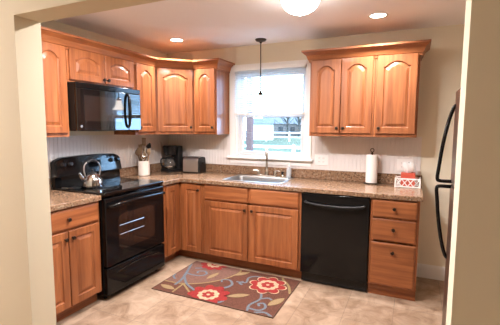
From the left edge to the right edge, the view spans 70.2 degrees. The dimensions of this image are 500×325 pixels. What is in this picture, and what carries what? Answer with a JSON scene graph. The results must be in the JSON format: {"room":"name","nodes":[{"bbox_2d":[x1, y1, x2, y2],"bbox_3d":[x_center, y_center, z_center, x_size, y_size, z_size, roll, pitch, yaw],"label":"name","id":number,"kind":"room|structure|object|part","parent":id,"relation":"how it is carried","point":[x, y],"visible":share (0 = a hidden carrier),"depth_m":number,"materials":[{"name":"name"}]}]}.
{"room":"kitchen","nodes":[
{"label":"kitchen","id":0,"kind":"room"},
{"bbox_2d":[41,20,168,189],"bbox_3d":[-1.647,-0.092,3.587,0.120,2.400,2.479,3,6,25],"label":"wall","id":1,"kind":"structure","parent":0,"point":[55,25],"depth_m":3.57,"materials":[{"name":"beige paint"}]},
{"bbox_2d":[42,41,69,136],"bbox_3d":[-1.755,-0.565,2.720,0.343,0.745,0.617,3,6,25],"label":"upper cabinet","id":2,"kind":"object","parent":1,"relation":"attached to","point":[53,55],"visible":0.31,"depth_m":2.83,"materials":[{"name":"brown wood"}]},
{"bbox_2d":[65,47,133,88],"bbox_3d":[-1.461,-0.855,3.328,0.343,0.288,0.770,3,6,25],"label":"upper cabinet","id":3,"kind":"object","parent":1,"relation":"attached to","point":[81,66],"visible":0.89,"depth_m":3.20,"materials":[{"name":"brown wood"}]},
{"bbox_3d":[-1.419,-0.836,3.103,0.020,0.260,0.368,3,6,25],"label":"door","id":4,"kind":"part","parent":3,"relation":"part of","materials":[{"name":"brown wood"}]},
{"bbox_2d":[67,82,140,130],"bbox_3d":[-1.423,-0.502,3.345,0.427,0.410,0.756,3,6,25],"label":"microwave","id":5,"kind":"object","parent":3,"relation":"attached to","point":[91,107],"visible":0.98,"depth_m":3.17,"materials":[{"name":"black plastic"}]},
{"bbox_3d":[-1.320,-0.468,3.206,0.026,0.355,0.585,3,6,25],"label":"door","id":6,"kind":"part","parent":5,"relation":"part of","materials":[{"name":"black glass"}]},
{"bbox_3d":[-1.172,-0.500,3.446,0.056,0.336,0.025,3,6,25],"label":"handle","id":7,"kind":"part","parent":5,"relation":"part of","materials":[{"name":"black plastic"}]},
{"bbox_3d":[-1.161,-0.502,3.548,0.026,0.355,0.168,3,6,25],"label":"control panel","id":8,"kind":"part","parent":5,"relation":"part of","materials":[{"name":"black glass"}]},
{"bbox_3d":[-1.262,-0.870,3.441,0.020,0.260,0.368,3,6,25],"label":"door","id":9,"kind":"part","parent":3,"relation":"part of","materials":[{"name":"brown wood"}]},
{"bbox_2d":[47,134,168,187],"bbox_3d":[-1.560,-0.047,3.627,0.008,0.464,2.318,3,6,25],"label":"beadboard backsplash","id":10,"kind":"structure","parent":1,"relation":"attached to","point":[124,146],"depth_m":3.77,"materials":[{"name":"white"}]},
{"bbox_2d":[114,63,155,134],"bbox_3d":[-1.230,-0.677,3.850,0.343,0.745,0.328,3,6,25],"label":"upper cabinet","id":11,"kind":"object","parent":1,"relation":"attached to","point":[144,75],"visible":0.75,"depth_m":3.78,"materials":[{"name":"brown wood"}]},
{"bbox_3d":[-1.109,-0.680,3.794,0.020,0.704,0.284,3,6,25],"label":"door","id":12,"kind":"part","parent":11,"relation":"part of","materials":[{"name":"brown wood"}]},
{"bbox_2d":[0,0,499,324],"bbox_3d":[-0.462,0.113,1.607,6.300,2.400,0.141,3,6,25],"label":"wall","id":13,"kind":"structure","parent":0,"point":[27,288],"depth_m":1.74,"materials":[{"name":"beige paint"}]},
{"bbox_2d":[56,255,443,324],"bbox_3d":[-0.736,1.424,1.155,6.540,0.120,6.660,3,6,25],"label":"floor","id":14,"kind":"structure","parent":0,"point":[310,303],"depth_m":2.91,"materials":[{"name":"tile"}]},
{"bbox_2d":[51,201,101,321],"bbox_3d":[-1.619,0.755,2.794,0.646,0.874,0.607,3,6,25],"label":"base cabinet","id":15,"kind":"object","parent":14,"relation":"on","point":[75,229],"visible":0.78,"depth_m":2.73,"materials":[{"name":"brown wood"}]},
{"bbox_3d":[-1.420,0.817,2.550,0.020,0.585,0.280,3,6,25],"label":"door","id":16,"kind":"part","parent":15,"relation":"part of","materials":[{"name":"brown wood"}]},
{"bbox_3d":[-1.359,0.423,2.640,0.020,0.148,0.565,3,6,25],"label":"drawer","id":17,"kind":"part","parent":15,"relation":"part of","materials":[{"name":"brown wood"}]},
{"bbox_2d":[49,178,100,210],"bbox_3d":[-1.630,0.250,2.738,0.630,0.139,0.629,3,6,25],"label":"countertop","id":18,"kind":"structure","parent":15,"relation":"on","point":[59,200],"depth_m":2.77,"materials":[{"name":"stone"}]},
{"bbox_3d":[-1.300,0.792,2.807,0.020,0.585,0.280,3,6,25],"label":"door","id":19,"kind":"part","parent":15,"relation":"part of","materials":[{"name":"brown wood"}]},
{"bbox_2d":[50,153,164,298],"bbox_3d":[-1.283,0.533,3.382,0.704,1.200,0.758,3,6,25],"label":"range","id":20,"kind":"object","parent":14,"relation":"on","point":[131,210],"visible":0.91,"depth_m":3.22,"materials":[{"name":"black metal"}]},
{"bbox_2d":[62,187,81,188],"bbox_3d":[-1.544,0.223,3.078,0.164,0.011,0.086,0,6,-1],"label":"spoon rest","id":21,"kind":"object","parent":20,"relation":"on","point":[62,187],"visible":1,"depth_m":3.08,"materials":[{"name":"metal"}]},
{"bbox_2d":[79,159,102,188],"bbox_3d":[-1.406,0.096,3.150,0.187,0.251,0.171,-1,6,-16],"label":"kettle","id":22,"kind":"object","parent":20,"relation":"on","point":[92,180],"visible":1,"depth_m":3.10,"materials":[{"name":"silver metal"}]},
{"bbox_3d":[-1.450,0.131,3.082,0.040,0.091,0.074,4,7,35],"label":"spout","id":23,"kind":"part","parent":22,"relation":"part of","materials":[{"name":"silver metal"}]},
{"bbox_3d":[-1.398,0.052,3.149,0.012,0.147,0.166,4,7,35],"label":"handle","id":24,"kind":"part","parent":22,"relation":"part of","materials":[{"name":"silver metal"}]},
{"bbox_2d":[52,177,162,195],"bbox_3d":[-1.313,0.215,3.365,0.629,0.027,0.758,3,6,25],"label":"cooktop","id":25,"kind":"object","parent":20,"relation":"in","point":[112,186],"depth_m":3.26,"materials":[{"name":"black glass"}]},
{"bbox_3d":[-1.049,0.555,3.276,0.044,0.580,0.750,3,6,25],"label":"oven door","id":26,"kind":"part","parent":20,"relation":"part of","materials":[{"name":"black glass"}]},
{"bbox_3d":[-1.051,0.976,3.318,0.044,0.235,0.750,3,6,25],"label":"storage drawer","id":27,"kind":"part","parent":20,"relation":"part of","materials":[{"name":"black metal"}]},
{"bbox_3d":[-0.997,0.327,3.229,0.074,0.047,0.719,3,6,25],"label":"handle","id":28,"kind":"part","parent":20,"relation":"part of","materials":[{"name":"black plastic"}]},
{"bbox_2d":[162,182,206,261],"bbox_3d":[-0.852,0.623,4.136,0.906,0.874,0.924,3,6,25],"label":"base cabinet","id":29,"kind":"object","parent":14,"relation":"on","point":[183,202],"visible":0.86,"depth_m":3.85,"materials":[{"name":"brown wood"}]},
{"bbox_3d":[-0.833,0.613,3.807,0.020,0.745,0.190,3,6,25],"label":"door","id":30,"kind":"part","parent":29,"relation":"part of","materials":[{"name":"brown wood"}]},
{"bbox_3d":[-0.636,0.607,3.873,0.240,0.745,0.020,3,6,25],"label":"door","id":31,"kind":"part","parent":29,"relation":"part of","materials":[{"name":"brown wood"}]},
{"bbox_2d":[120,162,422,201],"bbox_3d":[0.104,0.165,3.648,3.012,0.139,0.928,3,6,25],"label":"countertop","id":32,"kind":"structure","parent":29,"relation":"on","point":[349,183],"depth_m":3.69,"materials":[{"name":"stone"}]},
{"bbox_2d":[138,160,149,175],"bbox_3d":[-1.216,0.063,4.075,0.134,0.168,0.134,3,6,25],"label":"utensil crock","id":33,"kind":"object","parent":32,"relation":"on","point":[143,166],"visible":0.93,"depth_m":4.02,"materials":[{"name":"beige ceramic"}]},
{"bbox_2d":[137,148,141,160],"bbox_3d":[-1.242,-0.016,4.040,0.060,0.309,0.038,3,6,25],"label":"wooden spatula","id":34,"kind":"object","parent":33,"relation":"in","point":[139,150],"visible":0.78,"depth_m":4.02,"materials":[{"name":"brown wood"}]},
{"bbox_2d":[142,138,145,160],"bbox_3d":[-1.211,-0.073,4.059,0.060,0.418,0.015,4,7,24],"label":"slotted turner","id":35,"kind":"object","parent":33,"relation":"in","point":[144,144],"visible":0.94,"depth_m":4.05,"materials":[{"name":"brown wood"}]},
{"bbox_2d":[146,148,150,160],"bbox_3d":[-1.160,-0.013,4.062,0.076,0.300,0.025,2,6,18],"label":"wooden spoon","id":36,"kind":"object","parent":33,"relation":"in","point":[148,151],"visible":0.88,"depth_m":4.04,"materials":[{"name":"brown wood"}]},
{"bbox_2d":[160,145,182,171],"bbox_3d":[-0.994,-0.051,4.447,0.190,0.322,0.269,6,8,43],"label":"coffee maker","id":37,"kind":"object","parent":32,"relation":"on","point":[173,163],"visible":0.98,"depth_m":4.40,"materials":[{"name":"black plastic"}]},
{"bbox_2d":[163,145,176,154],"bbox_3d":[-0.999,-0.152,4.431,0.170,0.117,0.142,6,8,43],"label":"basket","id":38,"kind":"object","parent":37,"relation":"on","point":[168,149],"depth_m":4.38,"materials":[{"name":"black plastic"}]},
{"bbox_3d":[-0.928,-0.073,4.516,0.170,0.284,0.075,6,8,43],"label":"water tank","id":39,"kind":"part","parent":37,"relation":"part of","materials":[{"name":"black plastic"}]},
{"bbox_2d":[182,156,205,172],"bbox_3d":[-0.681,0.024,4.357,0.268,0.194,0.166,2,6,21],"label":"toaster","id":40,"kind":"object","parent":32,"relation":"on","point":[190,164],"visible":1,"depth_m":4.29,"materials":[{"name":"silver metal"}]},
{"bbox_2d":[222,174,293,183],"bbox_3d":[0.094,0.263,3.837,0.665,0.186,0.480,3,6,25],"label":"sink","id":41,"kind":"object","parent":32,"relation":"in","point":[241,177],"visible":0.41,"depth_m":3.94,"materials":[{"name":"silver metal"}]},
{"bbox_2d":[286,162,290,177],"bbox_3d":[0.424,0.079,3.900,0.060,0.171,0.054,0,6,-7],"label":"soap bottle","id":42,"kind":"object","parent":41,"relation":"on","point":[288,171],"visible":1,"depth_m":3.88,"materials":[{"name":"white plastic"}]},
{"bbox_2d":[253,147,279,176],"bbox_3d":[0.166,-0.009,3.934,0.323,0.337,0.163,3,6,25],"label":"faucet","id":43,"kind":"object","parent":32,"relation":"on","point":[266,174],"visible":1,"depth_m":3.97,"materials":[{"name":"silver metal"}]},
{"bbox_3d":[0.189,0.146,4.000,0.250,0.016,0.052,3,6,25],"label":"plate","id":44,"kind":"part","parent":43,"relation":"part of","materials":[{"name":"silver metal"}]},
{"bbox_3d":[0.189,-0.015,3.923,0.048,0.323,0.169,0,6,0],"label":"spout","id":45,"kind":"part","parent":43,"relation":"part of","materials":[{"name":"silver metal"}]},
{"bbox_2d":[364,148,378,184],"bbox_3d":[1.207,0.035,3.523,0.144,0.356,0.144,3,6,25],"label":"paper towel holder","id":46,"kind":"object","parent":32,"relation":"on","point":[371,148],"visible":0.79,"depth_m":3.50,"materials":[{"name":"brown metal"}]},
{"bbox_2d":[365,154,377,182],"bbox_3d":[1.207,0.060,3.526,0.110,0.278,0.110,3,6,25],"label":"paper towel roll","id":47,"kind":"object","parent":46,"relation":"on","point":[371,160],"visible":0.99,"depth_m":3.48,"materials":[{"name":"white paper"}]},
{"bbox_2d":[394,176,420,188],"bbox_3d":[1.494,0.185,3.368,0.222,0.090,0.156,3,6,25],"label":"basket","id":48,"kind":"object","parent":32,"relation":"on","point":[417,186],"visible":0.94,"depth_m":3.31,"materials":[{"name":"white"}]},
{"bbox_3d":[1.465,0.191,3.306,0.206,0.070,0.008,3,6,25],"label":"lattice panel","id":49,"kind":"part","parent":48,"relation":"part of","materials":[{"name":"white"}]},
{"bbox_2d":[400,161,415,186],"bbox_3d":[1.496,0.107,3.360,0.124,0.235,0.110,3,6,25],"label":"tissue box","id":50,"kind":"object","parent":48,"relation":"in","point":[409,167],"visible":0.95,"depth_m":3.33,"materials":[{"name":"red"}]},
{"bbox_2d":[151,261,300,318],"bbox_3d":[-0.206,1.140,3.322,1.186,0.012,0.734,3,6,25],"label":"area rug","id":51,"kind":"object","parent":14,"relation":"on","point":[261,294],"visible":1,"depth_m":3.25,"materials":[{"name":"brown fabric"}]},
{"bbox_2d":[204,184,301,277],"bbox_3d":[0.109,0.656,3.848,1.077,0.874,0.646,3,6,25],"label":"base cabinet","id":52,"kind":"object","parent":14,"relation":"on","point":[259,229],"visible":0.93,"depth_m":3.57,"materials":[{"name":"brown wood"}]},
{"bbox_3d":[-0.249,0.323,3.665,0.502,0.150,0.020,3,6,25],"label":"false drawer","id":53,"kind":"part","parent":52,"relation":"part of","materials":[{"name":"brown wood"}]},
{"bbox_3d":[-0.251,0.706,3.704,0.502,0.585,0.020,3,6,25],"label":"door","id":54,"kind":"part","parent":52,"relation":"part of","materials":[{"name":"brown wood"}]},
{"bbox_3d":[0.231,0.347,3.445,0.502,0.150,0.020,3,6,25],"label":"false drawer","id":55,"kind":"part","parent":52,"relation":"part of","materials":[{"name":"brown wood"}]},
{"bbox_3d":[0.229,0.730,3.484,0.502,0.585,0.020,3,6,25],"label":"door","id":56,"kind":"part","parent":52,"relation":"part of","materials":[{"name":"brown wood"}]},
{"bbox_2d":[300,192,370,291],"bbox_3d":[0.869,0.694,3.473,0.606,0.856,0.657,3,6,25],"label":"dishwasher","id":57,"kind":"object","parent":14,"relation":"on","point":[335,229],"visible":0.99,"depth_m":3.21,"materials":[{"name":"black plastic"}]},
{"bbox_3d":[0.768,1.096,3.299,0.602,0.091,0.014,3,6,25],"label":"toe panel","id":58,"kind":"part","parent":57,"relation":"part of","materials":[{"name":"black plastic"}]},
{"bbox_3d":[0.744,0.383,3.167,0.541,0.042,0.054,3,6,25],"label":"handle","id":59,"kind":"part","parent":57,"relation":"part of","materials":[{"name":"black plastic"}]},
{"bbox_2d":[367,198,419,300],"bbox_3d":[1.334,0.718,3.285,0.388,0.874,0.646,3,6,25],"label":"base cabinet","id":60,"kind":"object","parent":14,"relation":"on","point":[394,224],"visible":0.88,"depth_m":3.02,"materials":[{"name":"brown wood"}]},
{"bbox_3d":[1.214,0.880,3.041,0.350,0.376,0.020,3,6,25],"label":"drawer","id":61,"kind":"part","parent":60,"relation":"part of","materials":[{"name":"brown wood"}]},
{"bbox_3d":[1.215,0.579,3.011,0.350,0.188,0.020,3,6,25],"label":"drawer","id":62,"kind":"part","parent":60,"relation":"part of","materials":[{"name":"brown wood"}]},
{"bbox_3d":[1.216,0.397,2.993,0.350,0.146,0.020,3,6,25],"label":"drawer","id":63,"kind":"part","parent":60,"relation":"part of","materials":[{"name":"brown wood"}]},
{"bbox_2d":[435,88,460,324],"bbox_3d":[1.408,0.435,1.847,0.789,1.714,0.755,3,6,25],"label":"refrigerator","id":64,"kind":"object","parent":14,"relation":"on","point":[455,107],"visible":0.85,"depth_m":2.22,"materials":[{"name":"grey metal"}]},
{"bbox_3d":[1.231,0.379,2.281,0.102,0.483,0.028,3,6,25],"label":"handle","id":65,"kind":"part","parent":64,"relation":"part of","materials":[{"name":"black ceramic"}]},
{"bbox_3d":[1.233,-0.118,2.231,0.102,0.496,0.028,3,6,25],"label":"handle","id":66,"kind":"part","parent":64,"relation":"part of","materials":[{"name":"black plastic"}]},
{"bbox_3d":[1.156,0.691,1.990,0.058,1.047,0.755,3,6,25],"label":"fresh food door","id":67,"kind":"part","parent":64,"relation":"part of","materials":[{"name":"silver metal"}]},
{"bbox_3d":[1.159,-0.127,1.907,0.058,0.580,0.755,3,6,25],"label":"freezer door","id":68,"kind":"part","parent":64,"relation":"part of","materials":[{"name":"silver metal"}]},
{"bbox_2d":[54,0,465,53],"bbox_3d":[-0.725,-1.083,0.902,6.540,0.120,6.660,3,6,25],"label":"ceiling","id":69,"kind":"structure","parent":0,"point":[203,24],"depth_m":3.12,"materials":[{"name":"white paint"}]},
{"bbox_2d":[169,38,184,41],"bbox_3d":[-0.787,-1.314,3.820,0.172,0.005,0.172,3,6,25],"label":"recessed light","id":70,"kind":"object","parent":69,"relation":"in","point":[170,39],"visible":1,"depth_m":3.82,"materials":[{"name":"white"}]},
{"bbox_2d":[252,38,267,106],"bbox_3d":[0.114,-0.956,3.811,0.180,0.710,0.180,3,6,25],"label":"pendant lamp","id":71,"kind":"object","parent":69,"relation":"hanging from","point":[260,102],"visible":1,"depth_m":3.80,"materials":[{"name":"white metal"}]},
{"bbox_3d":[0.112,-0.665,3.840,0.180,0.126,0.180,3,6,25],"label":"lamp shade","id":72,"kind":"part","parent":71,"relation":"part of","materials":[{"name":"white"}]},
{"bbox_3d":[0.114,-1.016,3.805,0.012,0.510,0.012,3,6,25],"label":"rod","id":73,"kind":"part","parent":71,"relation":"part of","materials":[{"name":"brown metal"}]},
{"bbox_2d":[279,0,319,16],"bbox_3d":[0.352,-1.100,2.492,0.294,0.156,0.294,3,6,25],"label":"flush ceiling light","id":74,"kind":"object","parent":69,"relation":"attached to","point":[296,7],"visible":1,"depth_m":2.43,"materials":[{"name":"white glass"}]},
{"bbox_2d":[367,12,388,18],"bbox_3d":[1.064,-1.219,2.953,0.172,0.005,0.172,3,6,25],"label":"recessed light","id":75,"kind":"object","parent":69,"relation":"in","point":[378,15],"visible":1,"depth_m":2.95,"materials":[{"name":"white"}]},
{"bbox_2d":[167,24,464,266],"bbox_3d":[0.727,-0.117,3.932,4.140,2.400,0.140,3,6,25],"label":"wall","id":76,"kind":"structure","parent":0,"point":[441,66],"depth_m":3.40,"materials":[{"name":"beige paint"}]},
{"bbox_2d":[155,67,194,133],"bbox_3d":[-0.914,-0.713,4.215,0.609,0.745,0.599,3,6,25],"label":"upper cabinet","id":77,"kind":"object","parent":76,"relation":"attached to","point":[174,88],"visible":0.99,"depth_m":4.00,"materials":[{"name":"brown wood"}]},
{"bbox_2d":[41,26,234,72],"bbox_3d":[-1.121,-1.032,3.394,0.579,0.110,2.429,5,8,42],"label":"crown molding","id":78,"kind":"structure","parent":77,"relation":"attached to","point":[48,35],"depth_m":3.45,"materials":[{"name":"brown wood"}]},
{"bbox_2d":[194,68,228,134],"bbox_3d":[-0.455,-0.704,4.145,0.298,0.745,0.343,3,6,25],"label":"upper cabinet","id":79,"kind":"object","parent":76,"relation":"attached to","point":[211,86],"visible":0.97,"depth_m":4.03,"materials":[{"name":"brown wood"}]},
{"bbox_3d":[-0.511,-0.701,4.023,0.264,0.704,0.020,3,6,25],"label":"door","id":80,"kind":"part","parent":79,"relation":"part of","materials":[{"name":"brown wood"}]},
{"bbox_2d":[227,60,312,166],"bbox_3d":[0.238,-0.551,4.083,1.044,1.150,0.190,3,6,25],"label":"window","id":81,"kind":"structure","parent":76,"relation":"in","point":[237,153],"depth_m":4.08,"materials":[{"name":"white wood"}]},
{"bbox_3d":[0.214,-0.047,4.086,1.044,0.024,0.085,3,6,25],"label":"sill","id":82,"kind":"part","parent":81,"relation":"part of","materials":[{"name":"white wood"}]},
{"bbox_2d":[234,64,306,114],"bbox_3d":[0.206,-0.805,3.986,0.862,0.530,0.035,3,6,25],"label":"mini blind","id":83,"kind":"object","parent":81,"relation":"attached to","point":[301,77],"visible":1,"depth_m":3.97,"materials":[{"name":"white plastic"}]},
{"bbox_3d":[0.204,-0.549,4.011,0.858,0.016,0.026,3,6,25],"label":"rail","id":84,"kind":"part","parent":83,"relation":"part of","materials":[{"name":"beige plastic"}]},
{"bbox_3d":[0.247,-0.321,4.129,0.818,0.488,0.030,3,6,25],"label":"sash","id":85,"kind":"part","parent":81,"relation":"part of","materials":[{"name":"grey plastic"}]},
{"bbox_3d":[0.264,-0.784,4.114,0.818,0.517,0.030,3,6,25],"label":"sash","id":86,"kind":"part","parent":81,"relation":"part of","materials":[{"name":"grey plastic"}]},
{"bbox_2d":[120,162,421,185],"bbox_3d":[0.103,0.146,3.647,3.008,0.101,0.928,3,6,25],"label":"backsplash","id":87,"kind":"structure","parent":76,"relation":"attached to","point":[387,178],"depth_m":3.93,"materials":[{"name":"laminate"}]},
{"bbox_2d":[169,134,421,174],"bbox_3d":[0.293,-0.083,4.055,2.988,0.464,0.008,3,6,25],"label":"beadboard backsplash","id":88,"kind":"structure","parent":76,"relation":"attached to","point":[344,153],"depth_m":3.75,"materials":[{"name":"white wood"}]},
{"bbox_2d":[315,154,327,165],"bbox_3d":[0.769,-0.028,3.830,0.147,0.116,0.009,3,6,25],"label":"wall outlet","id":89,"kind":"object","parent":76,"relation":"attached to","point":[320,159],"visible":1,"depth_m":3.83,"materials":[{"name":"white plastic"}]},
{"bbox_2d":[309,56,375,136],"bbox_3d":[0.922,-0.634,3.512,0.606,0.745,0.343,3,6,25],"label":"upper cabinet","id":90,"kind":"object","parent":76,"relation":"attached to","point":[342,92],"visible":0.97,"depth_m":3.38,"materials":[{"name":"brown wood"}]},
{"bbox_3d":[0.735,-0.638,3.451,0.283,0.704,0.020,3,6,25],"label":"door","id":91,"kind":"part","parent":90,"relation":"part of","materials":[{"name":"brown wood"}]},
{"bbox_3d":[0.997,-0.625,3.331,0.283,0.704,0.020,3,6,25],"label":"door","id":92,"kind":"part","parent":90,"relation":"part of","materials":[{"name":"brown wood"}]},
{"bbox_2d":[301,39,431,63],"bbox_3d":[1.088,-1.022,3.387,1.126,0.110,0.377,3,6,25],"label":"crown molding","id":93,"kind":"structure","parent":76,"relation":"attached to","point":[421,47],"depth_m":3.22,"materials":[{"name":"brown wood"}]},
{"bbox_2d":[373,53,420,137],"bbox_3d":[1.367,-0.611,3.308,0.368,0.745,0.343,3,6,25],"label":"upper cabinet","id":94,"kind":"object","parent":76,"relation":"attached to","point":[397,76],"visible":0.95,"depth_m":3.18,"materials":[{"name":"brown wood"}]},
{"bbox_2d":[397,159,412,170],"bbox_3d":[1.520,0.026,3.487,0.147,0.116,0.009,3,6,25],"label":"wall outlet","id":95,"kind":"object","parent":76,"relation":"attached to","point":[399,161],"visible":0.46,"depth_m":3.50,"materials":[{"name":"white plastic"}]},
{"bbox_2d":[416,263,444,280],"bbox_3d":[2.057,1.086,3.349,0.888,0.135,0.014,3,6,25],"label":"baseboard","id":96,"kind":"structure","parent":76,"relation":"attached to","point":[423,270],"depth_m":3.48,"materials":[{"name":"white"}]},
{"label":"outside","id":97,"kind":"structure","parent":0,"visible":0},
{"bbox_2d":[244,130,300,152],"bbox_3d":[-0.712,-4.376,64.982,190.000,0.200,230.000,3,6,25],"label":"ground","id":98,"kind":"structure","parent":97,"point":[277,140],"depth_m":44.30,"materials":[{"name":"white snow"}]},
{"bbox_2d":[246,78,253,150],"bbox_3d":[-0.006,-0.163,6.349,0.140,3.200,0.140,3,6,25],"label":"porch post","id":99,"kind":"object","parent":98,"relation":"on","point":[249,121],"visible":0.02,"depth_m":6.26,"materials":[{"name":"brown paint"}]},
{"bbox_2d":[253,118,274,139],"bbox_3d":[2.107,-5.305,56.386,3.600,3.400,3.600,1,6,8],"label":"shed","id":100,"kind":"object","parent":98,"relation":"on","point":[259,124],"visible":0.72,"depth_m":55.00,"materials":[{"name":"grey"}]},
{"bbox_2d":[244,144,300,151],"bbox_3d":[1.971,-0.185,16.111,18.210,1.300,0.171,3,7,28],"label":"rail fence","id":101,"kind":"object","parent":98,"relation":"on","point":[293,147],"visible":0.07,"depth_m":16.41,"materials":[{"name":"grey wood"}]},
{"bbox_3d":[1.974,-0.682,16.061,17.920,0.120,0.050,3,7,28],"label":"rail","id":102,"kind":"part","parent":101,"relation":"part of","materials":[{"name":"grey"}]},
{"bbox_2d":[244,131,300,141],"bbox_3d":[-0.782,-3.958,52.880,64.295,1.400,0.170,3,7,28],"label":"rail fence","id":103,"kind":"object","parent":98,"relation":"on","point":[266,136],"visible":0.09,"depth_m":50.65,"materials":[{"name":"grey wood"}]},
{"bbox_3d":[-0.780,-4.506,52.824,64.005,0.120,0.050,3,7,28],"label":"rail","id":104,"kind":"part","parent":103,"relation":"part of","materials":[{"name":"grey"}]},
{"bbox_3d":[-0.783,-3.884,52.887,64.005,0.120,0.050,3,7,28],"label":"rail","id":105,"kind":"part","parent":103,"relation":"part of","materials":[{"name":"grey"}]},
{"bbox_2d":[262,117,297,135],"bbox_3d":[7.140,-8.480,83.069,8.600,4.400,7.600,1,6,5],"label":"house","id":106,"kind":"structure","parent":98,"relation":"on","point":[277,127],"depth_m":79.67,"materials":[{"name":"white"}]},
{"bbox_2d":[274,102,293,136],"bbox_3d":[6.895,-8.715,68.929,5.089,7.714,5.259,3,6,25],"label":"bare tree","id":107,"kind":"object","parent":98,"relation":"on","point":[287,122],"visible":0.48,"depth_m":68.60,"materials":[{"name":"grey plant"}]},
{"bbox_2d":[287,109,300,136],"bbox_3d":[9.140,-7.681,65.672,3.652,6.331,4.877,-2,6,-17],"label":"bare tree","id":108,"kind":"object","parent":98,"relation":"on","point":[299,118],"visible":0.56,"depth_m":65.66,"materials":[{"name":"grey plant"}]}
]}

